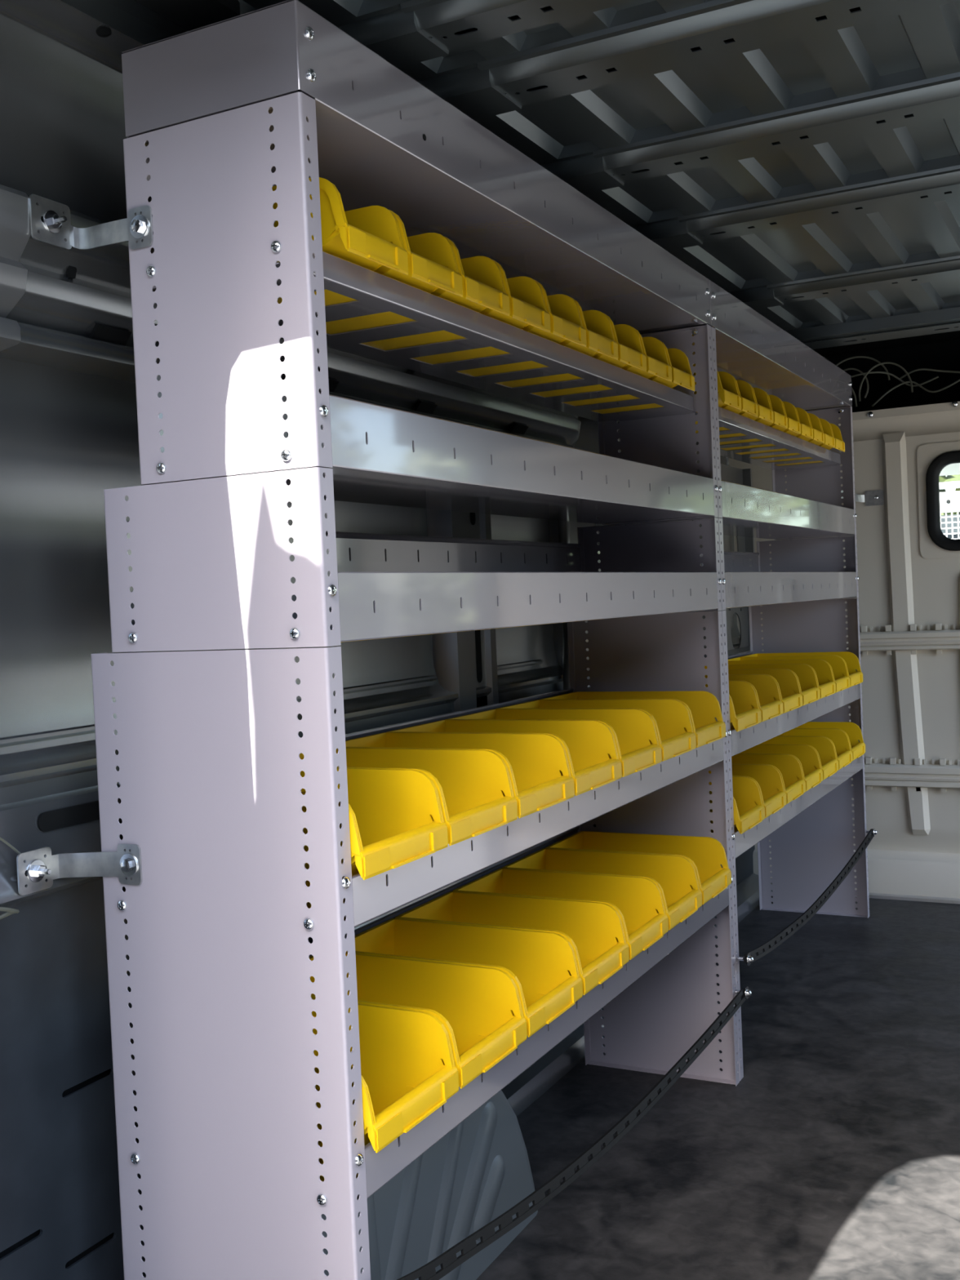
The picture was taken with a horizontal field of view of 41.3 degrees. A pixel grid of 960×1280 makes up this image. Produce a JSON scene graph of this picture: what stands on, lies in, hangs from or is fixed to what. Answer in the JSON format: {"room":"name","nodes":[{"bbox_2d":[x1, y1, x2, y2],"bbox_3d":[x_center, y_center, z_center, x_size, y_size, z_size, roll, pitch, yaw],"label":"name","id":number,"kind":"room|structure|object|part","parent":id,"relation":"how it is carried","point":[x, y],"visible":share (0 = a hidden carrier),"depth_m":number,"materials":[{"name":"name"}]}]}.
{"room":"vehicle interior","nodes":[
{"label":"vehicle interior","id":0,"kind":"room"},
{"bbox_2d":[0,0,755,1279],"bbox_3d":[0.322,0.013,3.039,0.416,1.900,4.350,-2,2,27],"label":"wall","id":1,"kind":"structure","parent":0,"point":[68,423],"depth_m":1.61,"materials":[{"name":"grey metal"}]},
{"bbox_2d":[0,906,19,919],"bbox_3d":[-0.555,0.311,1.432,0.032,0.034,0.086,-2,2,27],"label":"wire","id":2,"kind":"object","parent":1,"relation":"attached to","point":[10,911],"visible":1,"depth_m":1.45,"materials":[{"name":"grey metal"}]},
{"bbox_2d":[0,836,20,853],"bbox_3d":[-0.567,0.214,1.457,0.011,0.087,0.091,-1,2,43],"label":"wire","id":3,"kind":"object","parent":1,"relation":"hanging from","point":[16,851],"visible":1,"depth_m":1.48,"materials":[{"name":"grey"}]},
{"bbox_3d":[-0.648,-0.420,1.305,0.077,0.182,0.424,-2,2,27],"label":"rail","id":4,"kind":"part","parent":1,"relation":"part of","materials":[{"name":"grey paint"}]},
{"bbox_3d":[-0.258,-0.436,2.070,0.082,0.232,2.140,-2,2,27],"label":"rail","id":5,"kind":"part","parent":1,"relation":"part of","materials":[{"name":"grey metal"}]},
{"bbox_3d":[0.090,0.159,2.744,0.054,0.177,3.600,-2,2,27],"label":"rail","id":6,"kind":"part","parent":1,"relation":"part of","materials":[{"name":"grey metal"}]},
{"bbox_2d":[501,872,773,1116],"bbox_3d":[0.146,0.926,2.773,0.105,0.110,3.570,-2,2,27],"label":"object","id":7,"kind":"structure","parent":1,"relation":"attached to","point":[535,1081],"depth_m":2.72,"materials":[{"name":"grey paint"}]},
{"bbox_3d":[0.771,-0.250,4.117,0.152,0.620,0.400,-2,2,27],"label":"door post plate","id":8,"kind":"part","parent":1,"relation":"part of","materials":[{"name":"grey paint"}]},
{"bbox_2d":[835,355,889,380],"bbox_3d":[1.248,-0.893,4.226,0.216,0.098,0.018,-2,2,27],"label":"cable","id":9,"kind":"object","parent":1,"relation":"attached to","point":[855,357],"visible":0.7,"depth_m":4.21,"materials":[{"name":"grey plastic"}]},
{"bbox_2d":[60,0,959,330],"bbox_3d":[0.996,-0.928,2.657,2.010,0.214,4.320,-2,2,27],"label":"ceiling","id":10,"kind":"structure","parent":0,"point":[802,157],"depth_m":1.92,"materials":[{"name":"grey paint"}]},
{"bbox_2d":[785,306,959,349],"bbox_3d":[1.431,-0.950,3.377,1.800,0.194,0.140,-2,2,27],"label":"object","id":11,"kind":"structure","parent":10,"relation":"attached to","point":[945,320],"depth_m":3.51,"materials":[{"name":"grey paint"}]},
{"bbox_2d":[475,895,959,1279],"bbox_3d":[0.975,0.933,2.350,1.755,0.050,3.580,-2,2,27],"label":"floor","id":12,"kind":"structure","parent":0,"point":[834,1154],"depth_m":2.37,"materials":[{"name":"rough stone"}]},
{"bbox_2d":[16,0,739,1279],"bbox_3d":[-0.015,0.132,2.045,0.402,1.655,1.505,-2,2,27],"label":"shelving unit","id":13,"kind":"object","parent":12,"relation":"on","point":[203,857],"visible":0.9,"depth_m":1.46,"materials":[{"name":"grey metal"}]},
{"bbox_3d":[-0.294,-0.084,1.424,0.302,0.189,0.028,-2,2,27],"label":"panel","id":14,"kind":"part","parent":13,"relation":"part of","materials":[{"name":"grey metal"}]},
{"bbox_3d":[-0.281,-0.375,1.402,0.245,0.389,0.028,-2,2,27],"label":"panel","id":15,"kind":"part","parent":13,"relation":"part of","materials":[{"name":"grey metal"}]},
{"bbox_3d":[-0.283,0.500,1.449,0.335,0.979,0.028,-2,2,27],"label":"panel","id":16,"kind":"part","parent":13,"relation":"part of","materials":[{"name":"grey metal"}]},
{"bbox_2d":[271,177,408,306],"bbox_3d":[-0.218,-0.463,1.519,0.234,0.114,0.130,-2,2,27],"label":"storage bin","id":17,"kind":"object","parent":13,"relation":"on","point":[363,237],"visible":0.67,"depth_m":1.47,"materials":[{"name":"yellow plastic"}]},
{"bbox_2d":[300,768,448,919],"bbox_3d":[-0.225,0.237,1.529,0.328,0.143,0.188,-2,2,27],"label":"storage bin","id":18,"kind":"object","parent":13,"relation":"on","point":[392,825],"visible":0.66,"depth_m":1.55,"materials":[{"name":"yellow plastic"}]},
{"bbox_2d":[311,997,458,1181],"bbox_3d":[-0.212,0.535,1.538,0.328,0.143,0.188,-2,2,27],"label":"storage bin","id":19,"kind":"object","parent":13,"relation":"on","point":[405,1078],"visible":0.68,"depth_m":1.56,"materials":[{"name":"yellow plastic"}]},
{"bbox_2d":[325,209,462,334],"bbox_3d":[-0.154,-0.469,1.641,0.234,0.114,0.130,-2,2,27],"label":"storage bin","id":20,"kind":"object","parent":13,"relation":"on","point":[429,255],"visible":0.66,"depth_m":1.64,"materials":[{"name":"yellow plastic"}]},
{"bbox_2d":[299,747,517,866],"bbox_3d":[-0.136,0.228,1.701,0.328,0.143,0.188,-2,2,27],"label":"storage bin","id":21,"kind":"object","parent":13,"relation":"on","point":[469,784],"visible":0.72,"depth_m":1.73,"materials":[{"name":"yellow plastic"}]},
{"bbox_2d":[309,952,527,1111],"bbox_3d":[-0.123,0.526,1.710,0.328,0.143,0.188,-2,2,27],"label":"storage bin","id":22,"kind":"object","parent":13,"relation":"on","point":[474,1005],"visible":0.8,"depth_m":1.75,"materials":[{"name":"yellow plastic"}]},
{"bbox_3d":[0.029,0.208,2.066,0.336,0.150,1.431,-2,2,27],"label":"shelf","id":23,"kind":"part","parent":13,"relation":"part of","materials":[{"name":"grey metal"}]},
{"bbox_3d":[0.029,-0.101,2.049,0.304,0.150,1.431,-2,2,27],"label":"shelf","id":24,"kind":"part","parent":13,"relation":"part of","materials":[{"name":"grey metal"}]},
{"bbox_3d":[0.023,-0.461,2.033,0.212,0.060,1.431,-2,2,27],"label":"shelf","id":25,"kind":"part","parent":13,"relation":"part of","materials":[{"name":"grey metal"}]},
{"bbox_3d":[0.042,0.506,2.075,0.336,0.150,1.431,-2,2,27],"label":"shelf","id":26,"kind":"part","parent":13,"relation":"part of","materials":[{"name":"grey metal"}]},
{"bbox_3d":[0.046,-0.289,2.030,0.247,0.148,1.431,-2,2,27],"label":"shelf","id":27,"kind":"part","parent":13,"relation":"part of","materials":[{"name":"grey metal"}]},
{"bbox_2d":[360,236,510,350],"bbox_3d":[-0.090,-0.476,1.764,0.234,0.114,0.130,-2,2,27],"label":"storage bin","id":28,"kind":"object","parent":13,"relation":"on","point":[481,275],"visible":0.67,"depth_m":1.77,"materials":[{"name":"yellow plastic"}]},
{"bbox_2d":[345,732,574,835],"bbox_3d":[-0.047,0.219,1.873,0.328,0.143,0.188,-2,2,27],"label":"storage bin","id":29,"kind":"object","parent":13,"relation":"on","point":[535,762],"visible":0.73,"depth_m":1.91,"materials":[{"name":"yellow plastic"}]},
{"bbox_2d":[346,918,582,1037],"bbox_3d":[-0.034,0.517,1.882,0.328,0.143,0.188,-2,2,27],"label":"storage bin","id":30,"kind":"object","parent":13,"relation":"on","point":[539,963],"visible":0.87,"depth_m":1.93,"materials":[{"name":"yellow plastic"}]},
{"bbox_2d":[412,259,551,364],"bbox_3d":[-0.027,-0.483,1.886,0.234,0.114,0.130,-2,2,27],"label":"storage bin","id":31,"kind":"object","parent":13,"relation":"on","point":[525,293],"visible":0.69,"depth_m":1.89,"materials":[{"name":"yellow plastic"}]},
{"bbox_2d":[386,720,622,795],"bbox_3d":[0.042,0.210,2.045,0.328,0.143,0.188,-2,2,27],"label":"storage bin","id":32,"kind":"object","parent":13,"relation":"on","point":[588,744],"visible":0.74,"depth_m":2.08,"materials":[{"name":"yellow plastic"}]},
{"bbox_2d":[395,891,629,995],"bbox_3d":[0.055,0.508,2.054,0.328,0.143,0.188,-2,2,27],"label":"storage bin","id":33,"kind":"object","parent":13,"relation":"on","point":[592,929],"visible":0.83,"depth_m":2.10,"materials":[{"name":"yellow plastic"}]},
{"bbox_2d":[457,280,586,376],"bbox_3d":[0.036,-0.489,2.009,0.234,0.114,0.130,-2,2,27],"label":"storage bin","id":34,"kind":"object","parent":13,"relation":"on","point":[563,310],"visible":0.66,"depth_m":2.01,"materials":[{"name":"yellow plastic"}]},
{"bbox_2d":[444,709,662,784],"bbox_3d":[0.131,0.201,2.216,0.328,0.143,0.188,-2,2,27],"label":"storage bin","id":35,"kind":"object","parent":13,"relation":"on","point":[632,730],"visible":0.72,"depth_m":2.25,"materials":[{"name":"yellow plastic"}]},
{"bbox_2d":[497,297,617,387],"bbox_3d":[0.100,-0.496,2.131,0.234,0.114,0.130,-2,2,27],"label":"storage bin","id":36,"kind":"object","parent":13,"relation":"on","point":[597,324],"visible":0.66,"depth_m":2.14,"materials":[{"name":"yellow plastic"}]},
{"bbox_2d":[453,868,668,966],"bbox_3d":[0.144,0.499,2.226,0.328,0.143,0.188,-2,2,27],"label":"storage bin","id":37,"kind":"object","parent":13,"relation":"on","point":[636,900],"visible":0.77,"depth_m":2.27,"materials":[{"name":"yellow plastic"}]},
{"bbox_2d":[396,986,751,1279],"bbox_3d":[0.217,0.723,1.998,0.033,0.118,1.444,-2,2,27],"label":"strap","id":38,"kind":"object","parent":13,"relation":"attached to","point":[448,1260],"visible":1,"depth_m":1.81,"materials":[{"name":"black metal"}]},
{"bbox_2d":[530,312,646,397],"bbox_3d":[0.164,-0.502,2.254,0.234,0.114,0.130,-2,2,27],"label":"storage bin","id":39,"kind":"object","parent":13,"relation":"on","point":[627,338],"visible":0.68,"depth_m":2.26,"materials":[{"name":"yellow plastic"}]},
{"bbox_2d":[495,699,696,761],"bbox_3d":[0.220,0.191,2.388,0.328,0.143,0.188,-2,2,27],"label":"storage bin","id":40,"kind":"object","parent":13,"relation":"on","point":[670,717],"visible":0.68,"depth_m":2.42,"materials":[{"name":"yellow plastic"}]},
{"bbox_2d":[502,848,702,929],"bbox_3d":[0.233,0.489,2.398,0.328,0.143,0.188,-2,2,27],"label":"storage bin","id":41,"kind":"object","parent":13,"relation":"on","point":[673,875],"visible":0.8,"depth_m":2.44,"materials":[{"name":"yellow plastic"}]},
{"bbox_2d":[564,326,671,405],"bbox_3d":[0.227,-0.509,2.377,0.234,0.114,0.130,-2,2,27],"label":"storage bin","id":42,"kind":"object","parent":13,"relation":"on","point":[655,352],"visible":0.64,"depth_m":2.38,"materials":[{"name":"yellow plastic"}]},
{"bbox_2d":[540,690,725,747],"bbox_3d":[0.309,0.182,2.560,0.328,0.143,0.188,-2,2,27],"label":"storage bin","id":43,"kind":"object","parent":13,"relation":"on","point":[703,707],"visible":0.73,"depth_m":2.58,"materials":[{"name":"yellow plastic"}]},
{"bbox_2d":[581,338,694,413],"bbox_3d":[0.290,-0.515,2.499,0.234,0.114,0.130,-2,2,27],"label":"storage bin","id":44,"kind":"object","parent":13,"relation":"on","point":[682,375],"visible":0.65,"depth_m":2.50,"materials":[{"name":"yellow plastic"}]},
{"bbox_2d":[545,831,731,904],"bbox_3d":[0.322,0.480,2.570,0.328,0.143,0.188,-2,2,27],"label":"storage bin","id":45,"kind":"object","parent":13,"relation":"on","point":[707,855],"visible":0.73,"depth_m":2.61,"materials":[{"name":"yellow plastic"}]},
{"bbox_3d":[0.353,-0.151,2.672,0.302,0.189,0.028,-2,2,27],"label":"panel","id":46,"kind":"part","parent":13,"relation":"part of","materials":[{"name":"grey metal"}]},
{"bbox_3d":[0.363,0.433,2.697,0.335,0.979,0.028,-2,2,27],"label":"panel","id":47,"kind":"part","parent":13,"relation":"part of","materials":[{"name":"grey metal"}]},
{"bbox_3d":[0.365,-0.442,2.650,0.245,0.389,0.028,-2,2,27],"label":"panel","id":48,"kind":"part","parent":13,"relation":"part of","materials":[{"name":"grey metal"}]},
{"bbox_2d":[585,280,884,1080],"bbox_3d":[0.764,0.054,3.451,0.372,1.655,1.712,-2,2,27],"label":"shelving unit","id":49,"kind":"object","parent":12,"relation":"on","point":[812,841],"visible":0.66,"depth_m":3.74,"materials":[{"name":"grey metal"}]},
{"bbox_3d":[0.366,-0.152,2.696,0.302,0.189,0.028,-2,2,27],"label":"panel","id":50,"kind":"part","parent":49,"relation":"part of","materials":[{"name":"grey metal"}]},
{"bbox_3d":[0.376,0.432,2.722,0.335,0.979,0.028,-2,2,27],"label":"panel","id":51,"kind":"part","parent":49,"relation":"part of","materials":[{"name":"grey metal"}]},
{"bbox_3d":[0.378,-0.443,2.674,0.245,0.389,0.028,-2,2,27],"label":"panel","id":52,"kind":"part","parent":49,"relation":"part of","materials":[{"name":"grey metal"}]},
{"bbox_2d":[693,364,741,424],"bbox_3d":[0.442,-0.531,2.791,0.234,0.114,0.130,-2,2,27],"label":"storage bin","id":53,"kind":"object","parent":49,"relation":"on","point":[726,384],"visible":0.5,"depth_m":2.77,"materials":[{"name":"yellow plastic"}]},
{"bbox_3d":[0.688,0.140,3.338,0.336,0.150,1.431,-2,2,27],"label":"shelf","id":54,"kind":"part","parent":49,"relation":"part of","materials":[{"name":"grey metal"}]},
{"bbox_2d":[695,373,758,433],"bbox_3d":[0.505,-0.538,2.914,0.234,0.114,0.130,-2,2,27],"label":"storage bin","id":55,"kind":"object","parent":49,"relation":"on","point":[744,389],"visible":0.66,"depth_m":2.90,"materials":[{"name":"yellow plastic"}]},
{"bbox_3d":[0.689,-0.169,3.321,0.304,0.150,1.431,-2,2,27],"label":"shelf","id":56,"kind":"part","parent":49,"relation":"part of","materials":[{"name":"grey metal"}]},
{"bbox_3d":[0.697,0.354,3.345,0.336,0.150,1.431,-2,2,27],"label":"shelf","id":57,"kind":"part","parent":49,"relation":"part of","materials":[{"name":"grey metal"}]},
{"bbox_3d":[0.683,-0.529,3.305,0.212,0.060,1.431,-2,2,27],"label":"shelf","id":58,"kind":"part","parent":49,"relation":"part of","materials":[{"name":"grey metal"}]},
{"bbox_2d":[705,680,761,731],"bbox_3d":[0.434,0.169,2.802,0.328,0.143,0.188,-2,2,27],"label":"storage bin","id":59,"kind":"object","parent":49,"relation":"on","point":[742,695],"visible":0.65,"depth_m":2.81,"materials":[{"name":"yellow plastic"}]},
{"bbox_2d":[708,776,764,834],"bbox_3d":[0.444,0.383,2.808,0.328,0.143,0.188,-2,2,27],"label":"storage bin","id":60,"kind":"object","parent":49,"relation":"on","point":[747,815],"visible":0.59,"depth_m":2.82,"materials":[{"name":"yellow plastic"}]},
{"bbox_2d":[704,674,783,721],"bbox_3d":[0.523,0.160,2.974,0.328,0.143,0.188,-2,2,27],"label":"storage bin","id":61,"kind":"object","parent":49,"relation":"on","point":[766,688],"visible":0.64,"depth_m":2.99,"materials":[{"name":"yellow plastic"}]},
{"bbox_2d":[719,382,773,438],"bbox_3d":[0.569,-0.544,3.036,0.234,0.114,0.130,-2,2,27],"label":"storage bin","id":62,"kind":"object","parent":49,"relation":"on","point":[761,397],"visible":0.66,"depth_m":3.03,"materials":[{"name":"yellow plastic"}]},
{"bbox_2d":[708,764,786,817],"bbox_3d":[0.533,0.374,2.980,0.328,0.143,0.188,-2,2,27],"label":"storage bin","id":63,"kind":"object","parent":49,"relation":"on","point":[767,778],"visible":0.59,"depth_m":3.00,"materials":[{"name":"yellow plastic"}]},
{"bbox_2d":[720,390,787,444],"bbox_3d":[0.632,-0.551,3.159,0.234,0.114,0.130,-2,2,27],"label":"storage bin","id":64,"kind":"object","parent":49,"relation":"on","point":[776,406],"visible":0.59,"depth_m":3.16,"materials":[{"name":"yellow plastic"}]},
{"bbox_2d":[720,396,800,450],"bbox_3d":[0.696,-0.557,3.282,0.234,0.114,0.130,-2,2,27],"label":"storage bin","id":65,"kind":"object","parent":49,"relation":"on","point":[794,425],"visible":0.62,"depth_m":3.29,"materials":[{"name":"yellow plastic"}]},
{"bbox_2d":[704,663,820,705],"bbox_3d":[0.702,0.142,3.317,0.328,0.143,0.188,-2,2,27],"label":"storage bin","id":66,"kind":"object","parent":49,"relation":"on","point":[805,674],"visible":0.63,"depth_m":3.33,"materials":[{"name":"yellow plastic"}]},
{"bbox_2d":[728,668,802,713],"bbox_3d":[0.613,0.151,3.145,0.328,0.143,0.188,-2,2,27],"label":"storage bin","id":67,"kind":"object","parent":49,"relation":"on","point":[786,680],"visible":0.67,"depth_m":3.16,"materials":[{"name":"yellow plastic"}]},
{"bbox_2d":[731,753,805,804],"bbox_3d":[0.622,0.364,3.152,0.328,0.143,0.188,-2,2,27],"label":"storage bin","id":68,"kind":"object","parent":49,"relation":"on","point":[788,766],"visible":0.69,"depth_m":3.17,"materials":[{"name":"yellow plastic"}]},
{"bbox_2d":[736,404,813,454],"bbox_3d":[0.759,-0.564,3.404,0.234,0.114,0.130,-2,2,27],"label":"storage bin","id":69,"kind":"object","parent":49,"relation":"on","point":[806,430],"visible":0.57,"depth_m":3.41,"materials":[{"name":"yellow plastic"}]},
{"bbox_3d":[0.706,-0.357,3.302,0.247,0.148,1.431,-2,2,27],"label":"shelf","id":70,"kind":"part","parent":49,"relation":"part of","materials":[{"name":"grey metal"}]},
{"bbox_2d":[739,744,822,791],"bbox_3d":[0.711,0.355,3.324,0.328,0.143,0.188,-2,2,27],"label":"storage bin","id":71,"kind":"object","parent":49,"relation":"on","point":[806,756],"visible":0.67,"depth_m":3.35,"materials":[{"name":"yellow plastic"}]},
{"bbox_2d":[728,659,835,698],"bbox_3d":[0.791,0.132,3.489,0.328,0.143,0.188,-2,2,27],"label":"storage bin","id":72,"kind":"object","parent":49,"relation":"on","point":[822,669],"visible":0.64,"depth_m":3.51,"materials":[{"name":"yellow plastic"}]},
{"bbox_2d":[750,409,824,458],"bbox_3d":[0.823,-0.571,3.527,0.234,0.114,0.130,-2,2,27],"label":"storage bin","id":73,"kind":"object","parent":49,"relation":"on","point":[818,435],"visible":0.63,"depth_m":3.53,"materials":[{"name":"yellow plastic"}]},
{"bbox_2d":[728,655,850,692],"bbox_3d":[0.880,0.123,3.661,0.328,0.143,0.188,-2,2,27],"label":"storage bin","id":74,"kind":"object","parent":49,"relation":"on","point":[837,665],"visible":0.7,"depth_m":3.68,"materials":[{"name":"yellow plastic"}]},
{"bbox_2d":[759,414,835,462],"bbox_3d":[0.886,-0.577,3.649,0.234,0.114,0.130,-2,2,27],"label":"storage bin","id":75,"kind":"object","parent":49,"relation":"on","point":[829,440],"visible":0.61,"depth_m":3.65,"materials":[{"name":"yellow plastic"}]},
{"bbox_2d":[759,736,838,780],"bbox_3d":[0.800,0.346,3.496,0.328,0.143,0.188,-2,2,27],"label":"storage bin","id":76,"kind":"object","parent":49,"relation":"on","point":[824,747],"visible":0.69,"depth_m":3.52,"materials":[{"name":"yellow plastic"}]},
{"bbox_2d":[740,651,862,686],"bbox_3d":[0.969,0.114,3.833,0.328,0.143,0.188,-2,2,27],"label":"storage bin","id":77,"kind":"object","parent":49,"relation":"on","point":[851,660],"visible":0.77,"depth_m":3.85,"materials":[{"name":"yellow plastic"}]},
{"bbox_2d":[767,420,844,466],"bbox_3d":[0.950,-0.584,3.772,0.234,0.114,0.130,-2,2,27],"label":"storage bin","id":78,"kind":"object","parent":49,"relation":"on","point":[839,443],"visible":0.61,"depth_m":3.78,"materials":[{"name":"yellow plastic"}]},
{"bbox_2d":[737,827,877,965],"bbox_3d":[0.875,0.643,3.267,0.033,0.072,1.438,-2,2,27],"label":"strap","id":79,"kind":"object","parent":49,"relation":"attached to","point":[750,957],"visible":1,"depth_m":3.13,"materials":[{"name":"black"}]},
{"bbox_3d":[1.012,-0.219,3.944,0.302,0.189,0.028,-2,2,27],"label":"panel","id":80,"kind":"part","parent":49,"relation":"part of","materials":[{"name":"grey metal"}]},
{"bbox_3d":[1.023,0.365,3.970,0.335,0.979,0.028,-2,2,27],"label":"panel","id":81,"kind":"part","parent":49,"relation":"part of","materials":[{"name":"grey metal"}]},
{"bbox_3d":[1.025,-0.510,3.922,0.245,0.389,0.028,-2,2,27],"label":"panel","id":82,"kind":"part","parent":49,"relation":"part of","materials":[{"name":"grey metal"}]},
{"bbox_2d":[777,728,853,769],"bbox_3d":[0.889,0.337,3.668,0.328,0.143,0.188,-2,2,27],"label":"storage bin","id":83,"kind":"object","parent":49,"relation":"on","point":[838,738],"visible":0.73,"depth_m":3.69,"materials":[{"name":"yellow plastic"}]},
{"bbox_2d":[793,721,865,760],"bbox_3d":[0.978,0.328,3.840,0.328,0.143,0.188,-2,2,27],"label":"storage bin","id":84,"kind":"object","parent":49,"relation":"on","point":[851,730],"visible":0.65,"depth_m":3.86,"materials":[{"name":"yellow plastic"}]},
{"bbox_2d":[728,400,959,898],"bbox_3d":[1.703,0.031,3.924,1.870,1.574,0.062,-2,2,27],"label":"wall","id":85,"kind":"structure","parent":0,"point":[908,585],"depth_m":4.09,"materials":[{"name":"grey metal"}]},
{"bbox_3d":[1.695,-0.007,3.911,1.830,0.062,0.036,-2,2,27],"label":"partition rail","id":86,"kind":"part","parent":85,"relation":"part of","materials":[{"name":"grey metal"}]},
{"bbox_2d":[858,361,913,401],"bbox_3d":[1.316,-0.843,4.137,0.172,0.119,0.018,-2,2,27],"label":"cable","id":87,"kind":"object","parent":85,"relation":"attached to","point":[885,362],"visible":1,"depth_m":4.14,"materials":[{"name":"grey plastic"}]},
{"bbox_2d":[813,330,959,413],"bbox_3d":[1.687,-0.891,3.975,2.020,0.430,1.250,-2,2,27],"label":"trim","id":88,"kind":"structure","parent":85,"relation":"attached to","point":[939,351],"depth_m":4.65,"materials":[{"name":"black"}]},
{"bbox_2d":[851,386,857,407],"bbox_3d":[1.180,-0.807,4.187,0.116,0.093,0.018,-2,2,27],"label":"cable","id":89,"kind":"object","parent":88,"relation":"on","point":[852,390],"visible":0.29,"depth_m":4.16,"materials":[{"name":"grey plastic"}]},
{"bbox_2d":[843,368,869,398],"bbox_3d":[1.221,-0.846,4.208,0.122,0.106,0.018,-2,2,27],"label":"cable","id":90,"kind":"object","parent":88,"relation":"on","point":[846,369],"visible":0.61,"depth_m":4.19,"materials":[{"name":"grey plastic"}]},
{"bbox_2d":[851,371,938,386],"bbox_3d":[1.341,-0.853,4.173,0.304,0.059,0.021,-2,2,17],"label":"cable","id":91,"kind":"object","parent":88,"relation":"on","point":[870,372],"visible":0.83,"depth_m":4.17,"materials":[{"name":"grey plastic"}]},
{"bbox_2d":[871,378,959,406],"bbox_3d":[1.426,-0.807,4.122,0.306,0.080,0.030,-2,2,20],"label":"cable","id":92,"kind":"object","parent":88,"relation":"on","point":[958,380],"visible":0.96,"depth_m":4.13,"materials":[{"name":"grey plastic"}]},
{"bbox_3d":[1.714,0.427,3.924,1.830,0.072,0.036,-2,2,27],"label":"partition rail","id":93,"kind":"part","parent":85,"relation":"part of","materials":[{"name":"grey metal"}]},
{"bbox_2d":[854,892,959,904],"bbox_3d":[1.786,0.818,3.911,1.750,0.013,0.065,-2,2,27],"label":"trim","id":94,"kind":"structure","parent":85,"relation":"attached to","point":[875,895],"depth_m":4.08,"materials":[{"name":"silver metal"}]},
{"bbox_2d":[899,368,959,378],"bbox_3d":[1.490,-0.862,4.115,0.264,0.046,0.014,-1,2,33],"label":"cable","id":95,"kind":"object","parent":85,"relation":"attached to","point":[920,369],"visible":0.97,"depth_m":4.13,"materials":[{"name":"grey plastic"}]},
{"bbox_2d":[925,450,959,551],"bbox_3d":[1.680,-0.442,3.912,0.587,0.313,0.031,-2,2,27],"label":"window","id":96,"kind":"structure","parent":85,"relation":"in","point":[932,484],"depth_m":4.02,"materials":[{"name":"black rubber"}]},
{"bbox_2d":[939,462,959,475],"bbox_3d":[2.124,-0.712,4.807,1.900,0.078,0.590,-2,2,27],"label":"sky","id":97,"kind":"structure","parent":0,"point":[953,468],"depth_m":5.00,"materials":[{"name":"white"}]},
{"label":"outside","id":98,"kind":"structure","parent":0,"visible":0},
{"bbox_3d":[1.060,1.556,3.614,50.000,0.100,55.000,-2,2,27],"label":"ground","id":99,"kind":"structure","parent":98,"visible":0},
{"bbox_2d":[938,474,959,515],"bbox_3d":[2.463,-0.303,9.892,3.049,3.060,1.561,-2,2,27],"label":"bush","id":100,"kind":"object","parent":99,"relation":"on","point":[949,477],"visible":0.02,"depth_m":9.25,"materials":[{"name":"green plant"}]},
{"bbox_2d":[939,480,959,539],"bbox_3d":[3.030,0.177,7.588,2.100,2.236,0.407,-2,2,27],"label":"trailer","id":101,"kind":"object","parent":99,"relation":"on","point":[949,501],"visible":0.12,"depth_m":7.47,"materials":[{"name":"white paint"}]},
{"bbox_3d":[3.103,-0.043,7.740,1.980,1.460,0.050,-2,2,27],"label":"load panel","id":102,"kind":"part","parent":101,"relation":"part of","materials":[{"name":"white metal"}]},
{"bbox_2d":[943,488,959,515],"bbox_3d":[4.862,-0.436,10.868,3.058,3.107,1.528,-2,2,27],"label":"bush","id":103,"kind":"object","parent":99,"relation":"on","point":[956,489],"visible":0.02,"depth_m":11.29,"materials":[{"name":"green plant"}]}
]}

